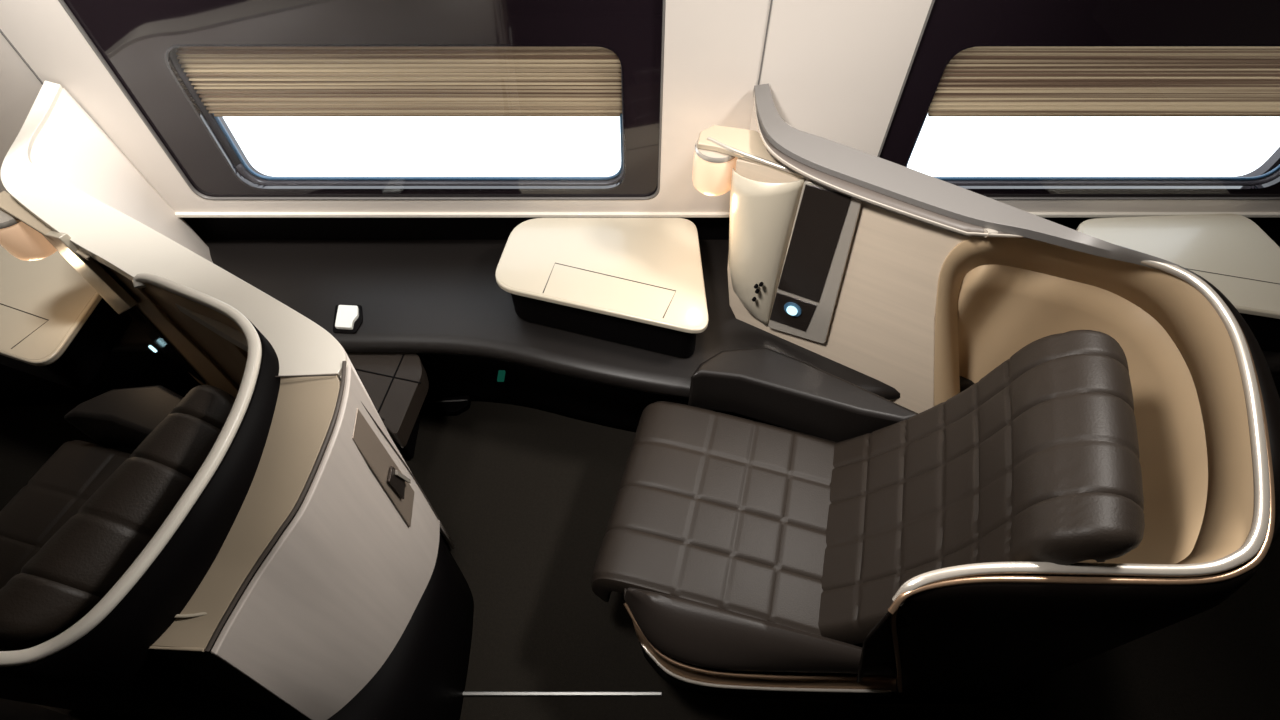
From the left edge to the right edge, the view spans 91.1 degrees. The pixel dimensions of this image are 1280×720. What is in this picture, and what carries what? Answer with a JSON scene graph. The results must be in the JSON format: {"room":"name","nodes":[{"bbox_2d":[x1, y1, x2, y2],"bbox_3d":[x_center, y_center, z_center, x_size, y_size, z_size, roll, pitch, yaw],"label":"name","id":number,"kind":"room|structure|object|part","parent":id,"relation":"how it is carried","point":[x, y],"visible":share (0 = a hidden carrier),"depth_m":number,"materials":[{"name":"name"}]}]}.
{"room":"train interior","nodes":[
{"label":"train interior","id":0,"kind":"room"},
{"bbox_2d":[0,400,1279,719],"bbox_3d":[0.300,0.976,1.930,5.800,0.060,3.150,0,53,0],"label":"floor","id":1,"kind":"structure","parent":0,"point":[524,497],"depth_m":2.00,"materials":[{"name":"grey carpet"}]},
{"bbox_2d":[0,385,234,719],"bbox_3d":[-1.340,0.454,1.589,1.144,1.092,0.902,0,53,0],"label":"seat","id":2,"kind":"object","parent":1,"relation":"on","point":[67,537],"visible":0.42,"depth_m":1.14,"materials":[{"name":"black leather"}]},
{"bbox_2d":[0,440,130,650],"bbox_3d":[-1.532,0.562,1.747,0.646,0.189,0.600,12,54,9],"label":"seat cushion","id":3,"kind":"object","parent":2,"relation":"on","point":[56,493],"depth_m":1.77,"materials":[{"name":"brown leather"}]},
{"bbox_3d":[-1.492,0.792,1.481,0.719,0.141,0.203,11,54,8],"label":"armrest","id":4,"kind":"part","parent":2,"relation":"part of","materials":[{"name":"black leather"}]},
{"bbox_3d":[-1.282,0.221,1.833,0.665,0.200,0.169,12,54,9],"label":"armrest","id":5,"kind":"part","parent":2,"relation":"part of","materials":[{"name":"black leather"}]},
{"bbox_2d":[0,273,333,719],"bbox_3d":[-0.943,0.490,1.513,0.482,1.150,0.779,14,54,10],"label":"shell","id":6,"kind":"object","parent":1,"relation":"on","point":[104,663],"visible":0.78,"depth_m":1.07,"materials":[{"name":"beige paint"}]},
{"bbox_2d":[0,81,453,548],"bbox_3d":[-1.210,0.010,1.881,1.462,1.135,0.369,37,61,24],"label":"wall","id":7,"kind":"structure","parent":1,"relation":"on","point":[65,179],"depth_m":1.55,"materials":[{"name":"beige paint"}]},
{"bbox_2d":[0,209,56,260],"bbox_3d":[-1.605,-0.339,1.634,0.120,0.130,0.120,0,53,0],"label":"reading lamp","id":8,"kind":"object","parent":7,"relation":"hanging from","point":[20,240],"visible":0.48,"depth_m":1.60,"materials":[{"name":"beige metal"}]},
{"bbox_3d":[-1.394,-0.201,1.625,0.257,0.392,0.020,26,58,18],"label":"panel","id":9,"kind":"part","parent":7,"relation":"part of","materials":[{"name":"beige paint"}]},
{"bbox_3d":[-1.555,-0.036,2.005,0.028,0.028,0.008,26,58,18],"label":"control knob","id":10,"kind":"part","parent":7,"relation":"part of","materials":[{"name":"white plastic"}]},
{"bbox_3d":[-1.199,-0.309,1.467,1.461,0.089,0.272,35,61,23],"label":"rail","id":11,"kind":"part","parent":7,"relation":"part of","materials":[{"name":"beige paint"}]},
{"bbox_2d":[149,361,473,719],"bbox_3d":[-0.640,0.607,1.476,0.455,1.113,0.679,18,55,13],"label":"storage cabinet","id":12,"kind":"object","parent":1,"relation":"on","point":[361,608],"visible":0.91,"depth_m":1.28,"materials":[{"name":"beige paint"}]},
{"bbox_3d":[-0.839,0.764,1.405,0.250,0.935,0.056,-3,53,-2],"label":"panel","id":13,"kind":"part","parent":12,"relation":"part of","materials":[{"name":"black"}]},
{"bbox_3d":[-0.646,0.471,1.401,0.103,0.792,0.573,14,55,10],"label":"door","id":14,"kind":"part","parent":12,"relation":"part of","materials":[{"name":"beige plastic"}]},
{"bbox_3d":[-0.573,0.251,1.422,0.015,0.444,0.088,-2,53,-1],"label":"latch plate","id":15,"kind":"part","parent":12,"relation":"part of","materials":[{"name":"brown metal"}]},
{"bbox_3d":[-0.561,0.277,1.487,0.007,0.104,0.036,-7,54,-5],"label":"latch pull","id":16,"kind":"part","parent":12,"relation":"part of","materials":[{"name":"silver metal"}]},
{"bbox_2d":[347,353,428,458],"bbox_3d":[-0.861,0.232,2.167,0.316,0.432,0.345,0,53,0],"label":"footstool","id":17,"kind":"object","parent":1,"relation":"on","point":[396,384],"visible":0.7,"depth_m":2.03,"materials":[{"name":"brown leather"}]},
{"bbox_2d":[419,396,470,415],"bbox_3d":[-0.777,0.187,2.461,0.221,0.034,0.070,-7,53,-5],"label":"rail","id":18,"kind":"object","parent":1,"relation":"on","point":[453,406],"visible":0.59,"depth_m":2.45,"materials":[{"name":"black"}]},
{"bbox_2d":[463,691,661,695],"bbox_3d":[-0.233,0.996,1.873,0.598,0.009,0.012,0,53,0],"label":"trim","id":19,"kind":"structure","parent":1,"relation":"on","point":[465,693],"depth_m":1.87,"materials":[{"name":"silver metal"}]},
{"bbox_2d":[0,0,1279,211],"bbox_3d":[0.300,-1.092,1.459,5.800,1.828,0.104,0,53,0],"label":"wall","id":20,"kind":"structure","parent":1,"relation":"on","point":[834,70],"depth_m":1.79,"materials":[{"name":"beige plastic"}]},
{"bbox_2d":[58,0,665,199],"bbox_3d":[-0.712,-0.798,1.817,1.555,0.792,0.059,0,53,0],"label":"window","id":21,"kind":"structure","parent":20,"relation":"attached to","point":[183,66],"depth_m":1.79,"materials":[{"name":"black"}]},
{"bbox_3d":[-0.678,-0.747,1.913,1.236,0.008,0.012,0,53,0],"label":"blind rail","id":22,"kind":"part","parent":21,"relation":"part of","materials":[{"name":"fabric"}]},
{"bbox_2d":[176,47,621,112],"bbox_3d":[-0.683,-0.817,1.818,1.262,0.221,0.006,0,53,0],"label":"blind","id":23,"kind":"object","parent":20,"relation":"attached to","point":[218,79],"depth_m":1.82,"materials":[{"name":"fabric"}]},
{"bbox_2d":[877,0,1279,199],"bbox_3d":[1.526,-0.798,1.817,1.555,0.792,0.059,0,53,0],"label":"window","id":24,"kind":"structure","parent":20,"relation":"attached to","point":[971,58],"depth_m":1.80,"materials":[{"name":"black"}]},
{"bbox_3d":[1.494,-0.747,1.913,1.232,0.008,0.012,0,53,0],"label":"blind rail","id":25,"kind":"part","parent":24,"relation":"part of","materials":[{"name":"fabric"}]},
{"bbox_2d":[927,47,1279,112],"bbox_3d":[1.489,-0.817,1.818,1.258,0.221,0.006,0,53,0],"label":"blind","id":26,"kind":"object","parent":20,"relation":"attached to","point":[977,79],"depth_m":1.82,"materials":[{"name":"fabric"}]},
{"bbox_2d":[0,240,1279,431],"bbox_3d":[0.300,-0.009,2.319,5.699,0.504,0.717,0,53,0],"label":"console","id":27,"kind":"object","parent":1,"relation":"on","point":[442,302],"visible":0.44,"depth_m":2.21,"materials":[{"name":"black plastic"}]},
{"bbox_2d":[0,245,131,388],"bbox_3d":[-1.986,-0.148,1.993,0.662,0.179,0.497,2,53,1],"label":"side table","id":28,"kind":"object","parent":27,"relation":"on","point":[55,326],"visible":0.63,"depth_m":1.91,"materials":[{"name":"white plastic"}]},
{"bbox_2d":[333,305,362,333],"bbox_3d":[-0.978,-0.140,2.092,0.108,0.018,0.122,0,53,0],"label":"clasp","id":29,"kind":"object","parent":27,"relation":"on","point":[347,318],"visible":1,"depth_m":2.08,"materials":[{"name":"white plastic"}]},
{"bbox_2d":[497,370,504,381],"bbox_3d":[-0.505,0.058,2.286,0.024,0.012,0.045,0,53,0],"label":"light","id":30,"kind":"object","parent":27,"relation":"attached to","point":[501,373],"depth_m":2.28,"materials":[{"name":"green plastic"}]},
{"bbox_2d":[495,218,707,357],"bbox_3d":[-0.127,-0.235,2.059,0.662,0.179,0.497,0,53,0],"label":"side table","id":31,"kind":"object","parent":27,"relation":"on","point":[635,282],"visible":1,"depth_m":1.99,"materials":[{"name":"beige paint"}]},
{"bbox_2d":[1076,214,1279,351],"bbox_3d":[1.773,-0.243,2.064,0.662,0.179,0.497,-2,53,-2],"label":"side table","id":32,"kind":"object","parent":27,"relation":"on","point":[1231,252],"visible":0.44,"depth_m":2.04,"materials":[{"name":"white plastic"}]},
{"bbox_2d":[591,330,1144,699],"bbox_3d":[0.435,0.342,1.672,1.144,1.092,0.902,0,53,0],"label":"seat","id":33,"kind":"object","parent":1,"relation":"on","point":[748,558],"visible":0.97,"depth_m":1.58,"materials":[{"name":"brown leather"}]},
{"bbox_2d":[591,401,836,635],"bbox_3d":[0.243,0.450,1.831,0.646,0.189,0.600,12,54,9],"label":"seat cushion","id":34,"kind":"object","parent":33,"relation":"on","point":[717,509],"depth_m":1.74,"materials":[{"name":"brown leather"}]},
{"bbox_3d":[0.287,0.748,1.564,0.705,0.050,0.111,11,54,8],"label":"trim","id":35,"kind":"part","parent":33,"relation":"part of","materials":[{"name":"silver metal"}]},
{"bbox_3d":[0.283,0.680,1.565,0.719,0.141,0.203,11,54,8],"label":"armrest","id":36,"kind":"part","parent":33,"relation":"part of","materials":[{"name":"black leather"}]},
{"bbox_3d":[0.315,0.815,1.594,0.660,0.024,0.076,8,54,6],"label":"trim","id":37,"kind":"part","parent":33,"relation":"part of","materials":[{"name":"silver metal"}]},
{"bbox_3d":[0.493,0.109,1.917,0.665,0.200,0.169,12,54,9],"label":"armrest","id":38,"kind":"part","parent":33,"relation":"part of","materials":[{"name":"black leather"}]},
{"bbox_3d":[0.721,0.340,1.473,0.493,0.770,0.600,12,54,9],"label":"backrest","id":39,"kind":"part","parent":33,"relation":"part of","materials":[{"name":"brown leather"}]},
{"bbox_2d":[697,83,1179,413],"bbox_3d":[0.655,-0.078,1.946,1.109,1.158,0.320,35,61,23],"label":"partition","id":40,"kind":"structure","parent":1,"relation":"on","point":[838,252],"depth_m":1.66,"materials":[{"name":"beige plastic"}]},
{"bbox_2d":[692,140,737,195],"bbox_3d":[0.206,-0.536,1.735,0.120,0.130,0.120,0,53,0],"label":"reading lamp","id":41,"kind":"object","parent":40,"relation":"hanging from","point":[712,170],"visible":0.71,"depth_m":1.69,"materials":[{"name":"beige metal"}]},
{"bbox_3d":[0.432,-0.460,1.574,0.597,0.012,0.023,26,57,18],"label":"ledge trim","id":42,"kind":"part","parent":40,"relation":"part of","materials":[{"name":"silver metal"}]},
{"bbox_3d":[0.321,-0.309,1.831,0.201,0.580,0.048,26,57,18],"label":"panel","id":43,"kind":"part","parent":40,"relation":"part of","materials":[{"name":"beige paint"}]},
{"bbox_3d":[0.459,-0.149,1.895,0.034,0.034,0.008,26,57,18],"label":"control knob","id":44,"kind":"part","parent":40,"relation":"part of","materials":[{"name":"white plastic"}]},
{"bbox_3d":[0.493,-0.244,1.770,0.187,0.575,0.012,26,57,18],"label":"control panel","id":45,"kind":"part","parent":40,"relation":"part of","materials":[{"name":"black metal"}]},
{"bbox_3d":[0.591,-0.079,1.961,0.673,1.114,0.432,0,53,0],"label":"wood panel","id":46,"kind":"part","parent":40,"relation":"part of","materials":[{"name":"laminate"}]},
{"bbox_3d":[0.675,-0.424,1.520,1.107,0.063,0.257,35,61,23],"label":"rail","id":47,"kind":"part","parent":40,"relation":"part of","materials":[{"name":"grey"}]},
{"bbox_2d":[852,228,1279,703],"bbox_3d":[0.966,0.375,1.626,0.724,1.128,1.083,17,55,12],"label":"shell","id":48,"kind":"object","parent":1,"relation":"on","point":[1206,399],"visible":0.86,"depth_m":1.36,"materials":[{"name":"beige plastic"}]},
{"bbox_2d":[183,218,1279,239],"bbox_3d":[0.300,-0.366,2.483,5.800,0.662,0.040,0,53,0],"label":"wall","id":49,"kind":"structure","parent":0,"point":[205,228],"depth_m":2.30,"materials":[{"name":"black plastic"}]},
{"bbox_2d":[175,212,1279,217],"bbox_3d":[0.300,-0.539,2.191,5.800,0.016,0.112,0,53,0],"label":"trim","id":50,"kind":"structure","parent":49,"relation":"attached to","point":[178,214],"depth_m":2.16,"materials":[{"name":"beige paint"}]},
{"bbox_2d":[219,117,1279,176],"bbox_3d":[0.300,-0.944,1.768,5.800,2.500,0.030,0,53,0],"label":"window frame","id":51,"kind":"structure","parent":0,"point":[1273,161],"depth_m":2.13,"materials":[{"name":"grey plastic"}]}
]}

